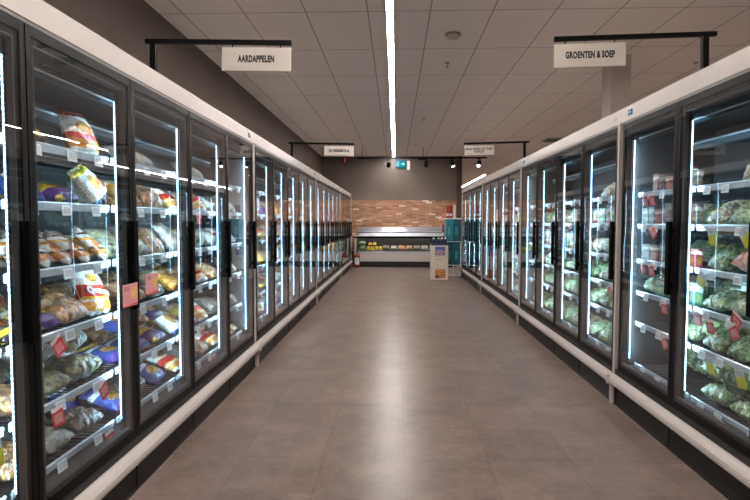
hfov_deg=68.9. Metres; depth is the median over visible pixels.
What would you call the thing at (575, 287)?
bag
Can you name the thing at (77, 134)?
snack bag
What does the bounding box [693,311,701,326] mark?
card
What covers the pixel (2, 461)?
card
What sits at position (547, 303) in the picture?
bag
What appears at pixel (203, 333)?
card
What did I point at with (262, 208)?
snack bag
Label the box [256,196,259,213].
carton
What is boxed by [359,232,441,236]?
hood
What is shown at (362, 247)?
bag
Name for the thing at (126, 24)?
wall
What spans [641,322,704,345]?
shelf
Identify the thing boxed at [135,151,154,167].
bag
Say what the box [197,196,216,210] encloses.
bag
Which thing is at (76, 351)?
bag
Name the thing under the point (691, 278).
bag
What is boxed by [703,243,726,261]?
bag
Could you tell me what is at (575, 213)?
carton
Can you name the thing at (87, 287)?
snack bag
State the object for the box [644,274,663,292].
bag
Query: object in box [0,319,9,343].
snack bag
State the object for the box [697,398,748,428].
shelf
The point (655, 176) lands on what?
carton
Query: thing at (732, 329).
card
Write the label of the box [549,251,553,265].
carton
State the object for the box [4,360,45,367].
bag
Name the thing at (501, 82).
ceiling
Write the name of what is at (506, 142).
bracket
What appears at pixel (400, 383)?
floor
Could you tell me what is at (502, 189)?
freezer
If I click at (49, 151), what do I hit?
shelf
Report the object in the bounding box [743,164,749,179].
bag
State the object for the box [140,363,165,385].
snack bag
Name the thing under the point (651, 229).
card
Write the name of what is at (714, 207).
bag
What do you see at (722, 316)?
shelf
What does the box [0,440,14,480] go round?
bag
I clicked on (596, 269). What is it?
bag
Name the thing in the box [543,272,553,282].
bag
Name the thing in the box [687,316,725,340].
bag
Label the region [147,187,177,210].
snack bag
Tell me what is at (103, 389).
card
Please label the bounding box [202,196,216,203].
bag
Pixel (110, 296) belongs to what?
bag
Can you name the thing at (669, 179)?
carton
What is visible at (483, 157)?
track
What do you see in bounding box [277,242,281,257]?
carton
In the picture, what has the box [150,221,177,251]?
bag
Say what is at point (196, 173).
bag
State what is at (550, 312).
shelf
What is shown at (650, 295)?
shelf
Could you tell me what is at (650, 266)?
card
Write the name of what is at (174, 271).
bag
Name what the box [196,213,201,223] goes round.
card
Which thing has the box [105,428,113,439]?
card
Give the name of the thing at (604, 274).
bag
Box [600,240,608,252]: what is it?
bag
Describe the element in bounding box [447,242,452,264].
gift box
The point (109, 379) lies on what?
bag
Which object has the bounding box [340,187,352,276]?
freezer
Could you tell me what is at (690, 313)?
bag
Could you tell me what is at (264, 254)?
bag
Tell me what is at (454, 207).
paper roll
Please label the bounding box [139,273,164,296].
bag
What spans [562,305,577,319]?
bag
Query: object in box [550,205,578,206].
shelf
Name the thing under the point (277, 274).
bag
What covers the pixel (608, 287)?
card
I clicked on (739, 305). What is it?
bag
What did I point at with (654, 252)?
carton
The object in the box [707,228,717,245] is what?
card
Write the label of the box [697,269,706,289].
card
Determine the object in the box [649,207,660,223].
carton
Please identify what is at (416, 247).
bag
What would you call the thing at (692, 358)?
bag
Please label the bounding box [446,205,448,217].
paper roll
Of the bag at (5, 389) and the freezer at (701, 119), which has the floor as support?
the freezer at (701, 119)
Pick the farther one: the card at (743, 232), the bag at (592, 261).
the bag at (592, 261)
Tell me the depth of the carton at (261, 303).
5.95 m
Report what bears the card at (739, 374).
attached to the freezer at (701, 119)
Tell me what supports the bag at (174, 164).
on the freezer at (49, 60)
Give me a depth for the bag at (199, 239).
4.04 m
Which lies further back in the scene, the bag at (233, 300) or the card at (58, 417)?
the bag at (233, 300)
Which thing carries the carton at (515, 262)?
in the freezer at (502, 189)
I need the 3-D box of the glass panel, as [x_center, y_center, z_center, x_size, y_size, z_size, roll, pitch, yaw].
[0.891,-0.175,16.687,2.870,0.440,1.010,0,3,2]
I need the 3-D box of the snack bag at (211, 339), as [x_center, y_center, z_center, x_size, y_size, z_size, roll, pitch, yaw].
[-1.369,0.718,4.443,0.188,0.109,0.206,0,3,4]
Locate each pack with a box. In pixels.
[0,228,51,267]
[0,238,6,260]
[0,257,6,267]
[39,231,58,261]
[39,237,71,264]
[42,229,90,262]
[72,225,106,259]
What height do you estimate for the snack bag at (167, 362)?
0.117 m
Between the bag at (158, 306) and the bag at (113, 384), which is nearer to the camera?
the bag at (113, 384)
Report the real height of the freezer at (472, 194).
2.168 m
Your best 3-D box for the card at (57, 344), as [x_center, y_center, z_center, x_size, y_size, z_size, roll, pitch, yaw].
[-1.302,0.394,2.249,0.017,0.102,0.100,0,3,-2]
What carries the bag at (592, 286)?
on the freezer at (572, 172)
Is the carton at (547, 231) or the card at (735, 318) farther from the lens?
the carton at (547, 231)
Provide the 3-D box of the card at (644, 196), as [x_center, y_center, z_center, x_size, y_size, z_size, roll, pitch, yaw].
[1.863,-0.345,3.780,0.016,0.079,0.075,0,3,2]
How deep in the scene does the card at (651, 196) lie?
3.67 m
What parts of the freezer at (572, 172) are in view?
door, handle, door, handle, price rail, price rail, price rail, kick plate, door, handle, price rail, price rail, price rail, price rail, price rail, price rail, door, price rail, price rail, price rail, price rail, price rail, price rail, handle, joint post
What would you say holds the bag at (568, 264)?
on the freezer at (572, 172)
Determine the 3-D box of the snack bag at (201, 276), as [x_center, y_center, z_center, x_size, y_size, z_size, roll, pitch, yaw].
[-1.365,0.181,4.118,0.164,0.137,0.205,0,3,2]
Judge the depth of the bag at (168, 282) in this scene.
3.58 m
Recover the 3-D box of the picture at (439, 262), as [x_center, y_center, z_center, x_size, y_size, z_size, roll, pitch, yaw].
[1.515,0.294,12.684,0.240,0.200,0.001,0,3,2]
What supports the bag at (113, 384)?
on the freezer at (49, 60)
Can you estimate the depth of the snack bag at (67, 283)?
2.99 m
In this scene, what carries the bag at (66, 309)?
on the freezer at (49, 60)
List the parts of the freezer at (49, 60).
price rail, door, handle, price rail, price rail, price rail, price rail, price rail, price rail, door, handle, price rail, price rail, price rail, price rail, price rail, price rail, kick plate, door, handle, price rail, price rail, price rail, price rail, price rail, price rail, door, price rail, price rail, price rail, price rail, price rail, price rail, handle, door, handle, joint post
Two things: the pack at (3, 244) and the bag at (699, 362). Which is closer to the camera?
the pack at (3, 244)
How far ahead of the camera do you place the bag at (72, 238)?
2.98 m
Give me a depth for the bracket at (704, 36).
3.01 m
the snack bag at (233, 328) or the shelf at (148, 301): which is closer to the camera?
the shelf at (148, 301)
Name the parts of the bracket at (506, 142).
post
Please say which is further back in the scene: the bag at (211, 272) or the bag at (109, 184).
the bag at (211, 272)
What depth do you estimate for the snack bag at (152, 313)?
3.29 m
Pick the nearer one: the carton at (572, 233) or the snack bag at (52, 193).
the snack bag at (52, 193)
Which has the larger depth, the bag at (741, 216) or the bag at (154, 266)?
the bag at (154, 266)
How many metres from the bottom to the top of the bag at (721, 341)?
0.134 m
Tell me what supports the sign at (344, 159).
attached to the wall at (365, 179)
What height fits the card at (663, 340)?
0.105 m
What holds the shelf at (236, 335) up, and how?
attached to the freezer at (49, 60)
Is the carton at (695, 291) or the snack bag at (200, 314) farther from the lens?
the snack bag at (200, 314)
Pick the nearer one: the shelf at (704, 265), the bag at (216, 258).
the shelf at (704, 265)
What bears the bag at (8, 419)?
on the freezer at (49, 60)
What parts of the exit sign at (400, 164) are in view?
lit panel, plate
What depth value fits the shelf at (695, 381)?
3.65 m
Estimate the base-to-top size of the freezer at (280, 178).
2.168 m
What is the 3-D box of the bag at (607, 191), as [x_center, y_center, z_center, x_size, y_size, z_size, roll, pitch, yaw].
[2.030,-0.515,4.644,0.175,0.150,0.186,0,3,2]
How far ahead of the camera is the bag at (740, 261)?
2.84 m
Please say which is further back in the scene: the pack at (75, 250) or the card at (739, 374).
the card at (739, 374)
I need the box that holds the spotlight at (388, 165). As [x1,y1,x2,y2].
[386,159,390,167]
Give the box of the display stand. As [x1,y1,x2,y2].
[430,244,447,279]
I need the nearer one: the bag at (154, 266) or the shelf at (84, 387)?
the shelf at (84, 387)
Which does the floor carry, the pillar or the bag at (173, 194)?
the pillar
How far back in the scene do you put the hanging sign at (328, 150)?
7.16 m
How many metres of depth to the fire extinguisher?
15.94 m
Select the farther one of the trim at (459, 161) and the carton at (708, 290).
the trim at (459, 161)
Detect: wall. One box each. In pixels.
[44,0,321,174]
[322,156,456,199]
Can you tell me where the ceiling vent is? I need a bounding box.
[541,138,562,141]
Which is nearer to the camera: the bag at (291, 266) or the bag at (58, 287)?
the bag at (58, 287)
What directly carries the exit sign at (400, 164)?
hanging from the track
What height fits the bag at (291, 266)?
0.164 m
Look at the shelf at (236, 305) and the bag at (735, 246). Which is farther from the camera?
the shelf at (236, 305)
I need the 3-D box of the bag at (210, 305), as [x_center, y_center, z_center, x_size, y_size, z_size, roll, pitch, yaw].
[-1.365,0.446,4.441,0.184,0.144,0.231,0,3,4]
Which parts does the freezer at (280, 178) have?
door, handle, door, kick plate, handle, door, handle, door, pane, handle, door, pane, handle, joint post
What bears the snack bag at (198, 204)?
on the freezer at (49, 60)
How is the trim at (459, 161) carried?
attached to the wall at (365, 179)
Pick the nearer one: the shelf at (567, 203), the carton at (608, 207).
the carton at (608, 207)
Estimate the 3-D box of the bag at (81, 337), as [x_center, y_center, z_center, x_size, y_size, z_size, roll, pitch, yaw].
[-1.433,0.411,2.525,0.155,0.112,0.192,-1,3,-11]
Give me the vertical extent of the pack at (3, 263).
0.168 m
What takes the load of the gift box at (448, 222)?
on the rack
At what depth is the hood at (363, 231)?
16.42 m
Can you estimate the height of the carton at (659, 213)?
0.110 m
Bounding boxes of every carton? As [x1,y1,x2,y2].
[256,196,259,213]
[257,298,265,313]
[262,292,266,310]
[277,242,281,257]
[277,247,279,258]
[288,202,292,215]
[288,206,291,215]
[514,242,518,255]
[514,261,517,270]
[545,229,550,244]
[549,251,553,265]
[563,252,565,268]
[564,233,569,247]
[570,231,579,248]
[572,210,579,222]
[591,209,598,223]
[599,208,605,222]
[606,205,614,222]
[612,208,614,221]
[642,244,655,259]
[643,208,648,223]
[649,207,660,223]
[650,245,658,260]
[653,173,663,190]
[655,209,664,223]
[655,277,669,297]
[659,174,669,189]
[659,243,664,261]
[664,203,671,223]
[665,176,672,188]
[688,281,702,305]
[689,248,702,267]
[690,204,703,225]
[691,169,703,187]
[703,280,714,297]
[730,286,740,289]
[741,281,746,290]
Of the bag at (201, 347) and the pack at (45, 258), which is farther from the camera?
the bag at (201, 347)
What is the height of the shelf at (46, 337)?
0.010 m
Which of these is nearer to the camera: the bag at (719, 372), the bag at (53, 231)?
the bag at (53, 231)
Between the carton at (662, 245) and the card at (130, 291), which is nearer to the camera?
the card at (130, 291)
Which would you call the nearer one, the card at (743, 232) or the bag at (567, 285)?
the card at (743, 232)
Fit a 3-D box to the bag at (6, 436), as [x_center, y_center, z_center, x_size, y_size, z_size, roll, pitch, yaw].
[-1.694,0.808,2.392,0.148,0.143,0.160,0,3,-1]
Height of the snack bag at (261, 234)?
0.172 m
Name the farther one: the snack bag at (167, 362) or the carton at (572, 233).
the carton at (572, 233)
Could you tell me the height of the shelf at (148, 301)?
0.010 m
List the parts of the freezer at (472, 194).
joint post, pane, door, door, pane, kick plate, door, pane, door, pane, joint post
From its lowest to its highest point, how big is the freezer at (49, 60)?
2.168 m
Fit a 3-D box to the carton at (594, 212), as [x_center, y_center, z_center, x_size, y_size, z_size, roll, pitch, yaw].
[1.982,-0.302,4.933,0.056,0.140,0.149,0,3,2]
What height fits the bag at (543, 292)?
0.147 m
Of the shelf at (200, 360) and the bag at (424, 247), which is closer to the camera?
the shelf at (200, 360)
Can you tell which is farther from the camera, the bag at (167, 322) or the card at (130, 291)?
the bag at (167, 322)
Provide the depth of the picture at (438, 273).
12.70 m
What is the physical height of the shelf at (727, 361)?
0.010 m
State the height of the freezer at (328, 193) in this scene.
2.168 m
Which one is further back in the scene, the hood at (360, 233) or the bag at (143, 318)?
the hood at (360, 233)
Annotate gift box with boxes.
[444,218,452,240]
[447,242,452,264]
[452,242,459,264]
[453,218,460,240]
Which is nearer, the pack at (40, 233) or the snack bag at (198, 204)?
the pack at (40, 233)
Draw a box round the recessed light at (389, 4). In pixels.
[385,0,394,156]
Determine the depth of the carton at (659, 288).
3.65 m
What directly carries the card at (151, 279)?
attached to the freezer at (49, 60)
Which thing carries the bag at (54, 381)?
on the freezer at (49, 60)
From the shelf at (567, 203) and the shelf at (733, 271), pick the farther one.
the shelf at (567, 203)
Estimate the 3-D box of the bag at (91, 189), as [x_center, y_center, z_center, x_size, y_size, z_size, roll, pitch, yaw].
[-1.402,-0.322,2.686,0.128,0.219,0.239,0,3,-10]
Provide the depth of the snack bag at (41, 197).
2.12 m
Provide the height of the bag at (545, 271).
0.145 m
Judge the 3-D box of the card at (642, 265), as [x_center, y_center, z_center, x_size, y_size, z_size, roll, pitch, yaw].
[1.862,0.126,3.804,0.016,0.079,0.075,0,3,2]
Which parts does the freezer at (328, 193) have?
door, pane, pane, kick plate, pane, door, door, pane, door, pane, joint post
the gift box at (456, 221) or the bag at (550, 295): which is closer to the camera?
the bag at (550, 295)
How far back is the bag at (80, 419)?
2.57 m
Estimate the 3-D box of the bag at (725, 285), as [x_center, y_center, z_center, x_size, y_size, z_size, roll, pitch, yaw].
[2.241,0.256,3.469,0.129,0.132,0.188,0,3,3]
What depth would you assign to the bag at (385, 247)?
16.25 m
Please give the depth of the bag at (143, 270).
3.85 m
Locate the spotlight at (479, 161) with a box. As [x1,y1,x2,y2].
[476,158,480,166]
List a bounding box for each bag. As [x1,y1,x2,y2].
[0,114,48,143]
[0,173,45,200]
[0,293,8,311]
[0,310,62,331]
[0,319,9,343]
[0,343,53,362]
[0,366,10,382]
[0,383,11,416]
[0,426,12,440]
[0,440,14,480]
[3,370,72,396]
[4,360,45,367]
[5,415,47,424]
[12,426,75,454]
[37,183,79,202]
[38,181,80,202]
[41,230,72,257]
[41,282,75,298]
[41,292,88,323]
[42,325,86,352]
[43,353,102,380]
[46,387,80,411]
[48,406,103,433]
[52,350,77,358]
[55,108,98,154]
[62,281,72,290]
[64,235,94,255]
[65,181,102,204]
[65,380,86,403]
[66,163,107,203]
[69,270,110,315]
[76,345,118,363]
[77,330,96,351]
[79,387,120,412]
[83,229,116,258]
[83,326,111,345]
[83,366,111,383]
[94,316,118,332]
[98,178,141,206]
[98,337,148,349]
[99,144,139,163]
[99,271,116,280]
[99,276,113,297]
[102,194,115,207]
[102,278,144,299]
[106,225,147,255]
[107,331,118,338]
[107,374,145,392]
[118,327,165,343]
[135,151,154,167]
[136,185,162,207]
[138,227,164,253]
[139,266,153,274]
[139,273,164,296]
[139,307,161,319]
[139,313,148,325]
[140,353,148,363]
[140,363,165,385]
[142,344,160,351]
[145,352,179,371]
[146,269,178,290]
[146,306,156,326]
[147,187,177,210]
[147,263,165,271]
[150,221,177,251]
[152,308,179,334]
[154,303,165,311]
[160,344,196,358]
[161,302,196,323]
[164,267,178,279]
[166,191,193,208]
[169,161,192,175]
[169,227,177,237]
[176,339,208,354]
[177,301,207,320]
[178,266,207,282]
[192,167,203,178]
[192,194,205,210]
[194,296,217,313]
[195,228,216,245]
[195,230,204,247]
[195,261,217,278]
[195,331,218,345]
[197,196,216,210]
[198,293,217,299]
[200,256,217,270]
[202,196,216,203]
[204,227,216,236]
[204,323,218,335]
[210,195,235,211]
[212,289,236,304]
[212,319,236,333]
[213,228,235,242]
[213,257,235,271]
[257,227,266,238]
[257,249,266,261]
[257,250,264,263]
[257,273,266,286]
[257,275,265,289]
[258,224,266,235]
[259,202,265,213]
[265,202,280,214]
[266,269,280,281]
[275,266,281,277]
[276,289,281,299]
[278,265,292,275]
[289,262,293,272]
[359,245,365,249]
[382,245,389,249]
[398,245,404,249]
[413,245,419,249]
[421,245,427,249]
[533,291,548,300]
[542,293,553,304]
[543,253,548,263]
[543,269,552,280]
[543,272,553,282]
[543,297,553,307]
[544,211,554,222]
[549,300,565,311]
[550,274,564,284]
[551,210,569,221]
[562,301,574,311]
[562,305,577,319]
[563,257,574,269]
[563,275,571,282]
[563,276,578,290]
[564,209,578,222]
[570,311,591,324]
[571,280,592,293]
[579,235,599,244]
[588,320,611,334]
[589,283,598,291]
[589,286,607,301]
[589,314,601,325]
[590,237,608,251]
[590,259,601,265]
[590,261,608,276]
[598,324,611,341]
[599,266,609,279]
[599,290,612,306]
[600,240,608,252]
[601,182,614,196]
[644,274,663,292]
[669,275,697,296]
[686,345,706,368]
[687,306,701,319]
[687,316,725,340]
[691,240,708,248]
[693,352,713,374]
[700,357,748,378]
[700,383,749,406]
[703,203,725,223]
[703,213,710,223]
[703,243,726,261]
[703,289,745,311]
[703,327,749,351]
[704,203,712,211]
[707,200,749,223]
[707,250,741,270]
[707,373,724,382]
[713,279,738,294]
[719,243,743,252]
[723,368,749,390]
[724,379,745,391]
[726,297,749,318]
[727,335,749,361]
[729,201,749,224]
[729,400,749,421]
[730,250,747,271]
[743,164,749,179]
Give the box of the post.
[442,224,443,243]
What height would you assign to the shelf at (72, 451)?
0.010 m
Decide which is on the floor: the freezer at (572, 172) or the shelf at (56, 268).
the freezer at (572, 172)
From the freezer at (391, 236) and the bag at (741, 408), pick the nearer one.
the bag at (741, 408)
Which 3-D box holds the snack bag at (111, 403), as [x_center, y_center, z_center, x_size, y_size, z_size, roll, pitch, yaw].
[-1.437,0.793,2.905,0.201,0.120,0.170,-1,3,-12]
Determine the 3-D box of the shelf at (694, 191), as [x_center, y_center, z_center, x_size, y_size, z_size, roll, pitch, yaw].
[2.140,-0.375,3.550,0.500,0.010,0.729,0,3,2]
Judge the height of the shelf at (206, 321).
0.010 m
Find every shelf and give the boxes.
[0,143,81,161]
[0,262,84,279]
[0,315,102,351]
[0,372,105,428]
[0,422,108,495]
[37,160,152,174]
[44,339,169,371]
[44,380,168,420]
[51,253,155,263]
[95,174,176,182]
[101,295,164,315]
[146,318,209,337]
[149,182,216,188]
[149,353,206,376]
[160,247,177,253]
[162,282,205,294]
[174,331,238,346]
[208,303,238,317]
[549,311,611,321]
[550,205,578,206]
[567,203,614,204]
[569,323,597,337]
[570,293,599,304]
[639,364,749,396]
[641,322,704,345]
[646,292,708,308]
[665,188,749,195]
[693,261,738,269]
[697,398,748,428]
[703,308,749,320]
[704,347,749,366]
[712,269,746,274]
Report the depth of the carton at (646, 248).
3.85 m
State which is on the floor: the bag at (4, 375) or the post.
the post
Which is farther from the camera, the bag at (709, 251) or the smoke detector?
the smoke detector
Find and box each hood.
[358,227,441,235]
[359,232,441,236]
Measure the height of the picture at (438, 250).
0.200 m
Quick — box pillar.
[601,54,630,118]
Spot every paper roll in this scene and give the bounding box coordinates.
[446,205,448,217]
[453,205,455,217]
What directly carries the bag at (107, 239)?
on the freezer at (49, 60)
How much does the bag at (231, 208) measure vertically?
0.161 m
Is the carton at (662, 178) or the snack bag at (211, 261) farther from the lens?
the snack bag at (211, 261)
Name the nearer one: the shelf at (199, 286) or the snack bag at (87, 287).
the snack bag at (87, 287)
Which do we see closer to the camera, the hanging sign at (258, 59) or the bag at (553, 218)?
the hanging sign at (258, 59)
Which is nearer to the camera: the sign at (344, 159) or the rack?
the rack
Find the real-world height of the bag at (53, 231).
0.151 m
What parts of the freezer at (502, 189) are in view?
pane, door, handle, door, handle, kick plate, door, handle, door, handle, joint post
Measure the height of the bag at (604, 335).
0.156 m
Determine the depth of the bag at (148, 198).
3.24 m
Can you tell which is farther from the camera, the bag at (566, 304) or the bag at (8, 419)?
the bag at (566, 304)
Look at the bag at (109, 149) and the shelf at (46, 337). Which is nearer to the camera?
the shelf at (46, 337)
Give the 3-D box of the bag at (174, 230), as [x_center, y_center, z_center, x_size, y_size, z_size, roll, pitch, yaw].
[-1.372,-0.082,3.849,0.156,0.158,0.213,0,3,-3]
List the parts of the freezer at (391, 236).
panel, panel, handrail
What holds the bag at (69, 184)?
on the freezer at (49, 60)
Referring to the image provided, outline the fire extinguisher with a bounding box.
[354,252,359,267]
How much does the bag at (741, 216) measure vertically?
0.149 m
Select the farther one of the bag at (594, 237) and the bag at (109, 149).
the bag at (594, 237)
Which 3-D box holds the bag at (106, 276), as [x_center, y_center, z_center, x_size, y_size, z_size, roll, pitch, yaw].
[-1.622,0.210,3.405,0.124,0.151,0.158,0,3,1]
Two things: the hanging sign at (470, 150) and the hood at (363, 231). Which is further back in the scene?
the hood at (363, 231)
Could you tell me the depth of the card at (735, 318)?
2.75 m
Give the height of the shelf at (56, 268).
0.010 m
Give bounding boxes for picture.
[435,247,444,254]
[435,258,445,266]
[435,270,444,277]
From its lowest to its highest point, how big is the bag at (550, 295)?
0.150 m
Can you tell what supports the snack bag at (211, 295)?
on the freezer at (49, 60)
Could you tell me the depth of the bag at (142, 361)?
3.70 m
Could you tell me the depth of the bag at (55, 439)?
2.37 m
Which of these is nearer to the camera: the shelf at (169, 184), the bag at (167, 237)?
the bag at (167, 237)
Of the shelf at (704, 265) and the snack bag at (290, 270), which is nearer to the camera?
the shelf at (704, 265)
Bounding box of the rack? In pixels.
[447,241,460,277]
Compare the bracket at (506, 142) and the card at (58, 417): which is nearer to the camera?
the card at (58, 417)
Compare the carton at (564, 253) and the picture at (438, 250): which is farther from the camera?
the picture at (438, 250)
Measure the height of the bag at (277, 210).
0.174 m
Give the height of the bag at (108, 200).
0.139 m
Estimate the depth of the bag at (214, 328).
4.60 m
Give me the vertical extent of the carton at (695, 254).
0.112 m
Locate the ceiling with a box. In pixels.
[144,0,749,187]
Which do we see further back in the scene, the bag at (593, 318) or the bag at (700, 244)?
the bag at (593, 318)
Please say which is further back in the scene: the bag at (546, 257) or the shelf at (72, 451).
the bag at (546, 257)
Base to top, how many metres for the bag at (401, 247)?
0.146 m
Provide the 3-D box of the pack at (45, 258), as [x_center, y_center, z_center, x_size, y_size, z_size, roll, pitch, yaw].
[-1.438,-0.006,2.249,0.217,0.173,0.093,-3,4,-45]
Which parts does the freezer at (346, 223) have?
pane, door, door, pane, kick plate, pane, pane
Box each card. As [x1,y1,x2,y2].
[0,441,4,465]
[50,333,66,358]
[51,404,65,428]
[97,378,109,400]
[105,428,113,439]
[122,282,137,308]
[145,272,157,295]
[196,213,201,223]
[200,326,205,338]
[607,285,611,295]
[640,262,645,273]
[641,194,647,205]
[647,264,654,275]
[648,193,655,205]
[649,225,656,238]
[660,301,667,314]
[660,335,667,349]
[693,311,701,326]
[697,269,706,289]
[705,318,714,334]
[705,355,715,375]
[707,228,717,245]
[727,323,739,340]
[730,309,742,329]
[734,368,746,389]
[738,225,748,248]
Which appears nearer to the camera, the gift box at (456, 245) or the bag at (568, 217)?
the bag at (568, 217)
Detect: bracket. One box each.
[145,39,291,70]
[289,142,353,156]
[464,141,528,157]
[553,31,716,69]
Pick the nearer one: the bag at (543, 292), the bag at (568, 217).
the bag at (568, 217)
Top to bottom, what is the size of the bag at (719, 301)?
0.120 m
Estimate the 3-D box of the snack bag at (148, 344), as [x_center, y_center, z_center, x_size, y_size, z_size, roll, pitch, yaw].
[-1.607,0.718,3.927,0.129,0.162,0.159,0,3,7]
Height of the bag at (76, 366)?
0.126 m
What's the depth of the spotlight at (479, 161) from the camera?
14.96 m
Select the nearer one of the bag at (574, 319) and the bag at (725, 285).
the bag at (725, 285)
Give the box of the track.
[357,155,486,159]
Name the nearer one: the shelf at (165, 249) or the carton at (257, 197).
the shelf at (165, 249)
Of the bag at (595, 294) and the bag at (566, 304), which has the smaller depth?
the bag at (595, 294)
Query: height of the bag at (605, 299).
0.150 m
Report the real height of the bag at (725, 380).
0.136 m
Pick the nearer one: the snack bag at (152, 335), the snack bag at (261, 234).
the snack bag at (152, 335)
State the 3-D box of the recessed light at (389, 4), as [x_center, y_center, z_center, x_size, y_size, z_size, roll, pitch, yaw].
[0.200,-2.393,6.782,0.092,0.021,20.800,0,3,2]
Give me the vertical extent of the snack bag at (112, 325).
0.093 m
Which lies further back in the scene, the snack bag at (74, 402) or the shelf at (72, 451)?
the snack bag at (74, 402)
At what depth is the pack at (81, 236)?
2.67 m
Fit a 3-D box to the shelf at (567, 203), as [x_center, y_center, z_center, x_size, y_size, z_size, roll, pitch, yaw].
[2.229,-0.499,5.930,0.500,0.010,0.729,0,3,2]
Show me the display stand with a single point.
(438, 253)
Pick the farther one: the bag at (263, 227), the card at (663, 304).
the bag at (263, 227)
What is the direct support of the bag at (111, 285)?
on the freezer at (49, 60)
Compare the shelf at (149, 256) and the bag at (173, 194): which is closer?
the shelf at (149, 256)
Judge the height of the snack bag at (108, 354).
0.088 m
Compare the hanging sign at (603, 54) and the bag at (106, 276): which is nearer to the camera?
the hanging sign at (603, 54)
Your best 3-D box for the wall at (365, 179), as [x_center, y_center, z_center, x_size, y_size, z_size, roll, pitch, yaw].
[0.528,-1.256,17.451,4.420,3.400,0.200,0,3,2]
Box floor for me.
[128,244,727,499]
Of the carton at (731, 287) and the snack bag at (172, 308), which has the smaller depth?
the carton at (731, 287)
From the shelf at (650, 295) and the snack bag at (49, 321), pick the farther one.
the shelf at (650, 295)
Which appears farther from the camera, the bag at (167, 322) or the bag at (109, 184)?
the bag at (167, 322)
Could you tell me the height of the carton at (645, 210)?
0.120 m
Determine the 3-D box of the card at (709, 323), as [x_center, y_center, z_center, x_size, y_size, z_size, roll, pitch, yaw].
[1.831,0.417,2.989,0.016,0.079,0.075,0,3,2]
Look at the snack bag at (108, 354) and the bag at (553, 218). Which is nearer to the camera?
the snack bag at (108, 354)
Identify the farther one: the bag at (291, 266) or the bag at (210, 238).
the bag at (291, 266)
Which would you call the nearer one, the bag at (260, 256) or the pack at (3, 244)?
the pack at (3, 244)
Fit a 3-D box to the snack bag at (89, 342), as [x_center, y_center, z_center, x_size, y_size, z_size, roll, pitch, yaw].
[-1.648,0.510,3.050,0.148,0.159,0.172,0,3,-1]
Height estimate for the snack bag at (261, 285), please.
0.188 m
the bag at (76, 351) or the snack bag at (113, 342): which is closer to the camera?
the bag at (76, 351)
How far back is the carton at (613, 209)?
4.44 m
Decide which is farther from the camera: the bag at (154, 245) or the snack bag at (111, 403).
the bag at (154, 245)
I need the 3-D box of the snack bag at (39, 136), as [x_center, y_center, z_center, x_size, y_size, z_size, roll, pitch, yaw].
[-1.436,-0.484,2.201,0.165,0.123,0.155,0,3,1]
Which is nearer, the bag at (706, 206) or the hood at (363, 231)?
the bag at (706, 206)
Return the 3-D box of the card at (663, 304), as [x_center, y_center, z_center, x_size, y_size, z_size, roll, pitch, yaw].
[1.850,0.370,3.507,0.016,0.079,0.075,0,3,2]
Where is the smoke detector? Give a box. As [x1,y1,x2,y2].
[445,31,460,39]
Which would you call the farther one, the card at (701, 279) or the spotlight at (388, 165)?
the spotlight at (388, 165)
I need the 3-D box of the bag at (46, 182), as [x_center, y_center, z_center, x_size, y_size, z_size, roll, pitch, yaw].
[-1.648,-0.292,2.869,0.141,0.139,0.184,0,3,5]
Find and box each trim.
[351,200,456,263]
[457,156,461,242]
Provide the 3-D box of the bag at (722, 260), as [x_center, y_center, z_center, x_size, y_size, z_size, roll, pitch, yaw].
[1.947,0.057,3.032,0.133,0.119,0.181,0,3,1]
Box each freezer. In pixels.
[0,0,261,499]
[253,132,319,362]
[316,172,342,301]
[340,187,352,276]
[354,227,454,266]
[459,178,482,292]
[479,159,521,323]
[515,109,623,402]
[608,45,749,499]
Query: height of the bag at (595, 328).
0.134 m
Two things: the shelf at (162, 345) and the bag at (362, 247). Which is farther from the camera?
the bag at (362, 247)
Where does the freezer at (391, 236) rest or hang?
on the floor
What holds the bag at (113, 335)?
on the freezer at (49, 60)
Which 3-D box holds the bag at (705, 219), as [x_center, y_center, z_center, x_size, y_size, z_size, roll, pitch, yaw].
[2.095,-0.198,3.295,0.158,0.102,0.170,0,3,-2]
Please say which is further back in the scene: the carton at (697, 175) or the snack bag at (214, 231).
the snack bag at (214, 231)
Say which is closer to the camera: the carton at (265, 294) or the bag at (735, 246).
the bag at (735, 246)
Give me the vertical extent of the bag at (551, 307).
0.139 m
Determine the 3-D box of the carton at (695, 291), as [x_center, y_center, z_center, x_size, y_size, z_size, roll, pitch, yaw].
[1.918,0.262,3.311,0.056,0.136,0.145,0,3,2]
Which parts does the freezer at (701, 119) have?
door, price rail, price rail, price rail, price rail, price rail, price rail, handle, kick plate, door, price rail, price rail, price rail, price rail, price rail, price rail, handle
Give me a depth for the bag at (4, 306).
2.39 m
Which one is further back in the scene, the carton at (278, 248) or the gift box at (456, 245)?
the gift box at (456, 245)
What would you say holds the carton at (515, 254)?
in the freezer at (502, 189)
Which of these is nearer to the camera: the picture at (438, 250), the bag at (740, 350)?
the bag at (740, 350)
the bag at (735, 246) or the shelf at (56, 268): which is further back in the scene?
the bag at (735, 246)
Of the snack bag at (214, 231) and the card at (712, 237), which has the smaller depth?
the card at (712, 237)
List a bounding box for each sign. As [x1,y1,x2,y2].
[221,44,290,71]
[324,145,353,155]
[342,157,348,162]
[395,159,409,169]
[464,144,493,155]
[554,39,625,67]
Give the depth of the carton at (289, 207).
7.42 m
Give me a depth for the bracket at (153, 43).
3.05 m
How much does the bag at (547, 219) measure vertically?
0.147 m
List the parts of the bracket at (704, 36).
post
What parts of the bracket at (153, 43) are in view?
post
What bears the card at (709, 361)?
attached to the freezer at (701, 119)
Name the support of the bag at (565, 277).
on the freezer at (572, 172)

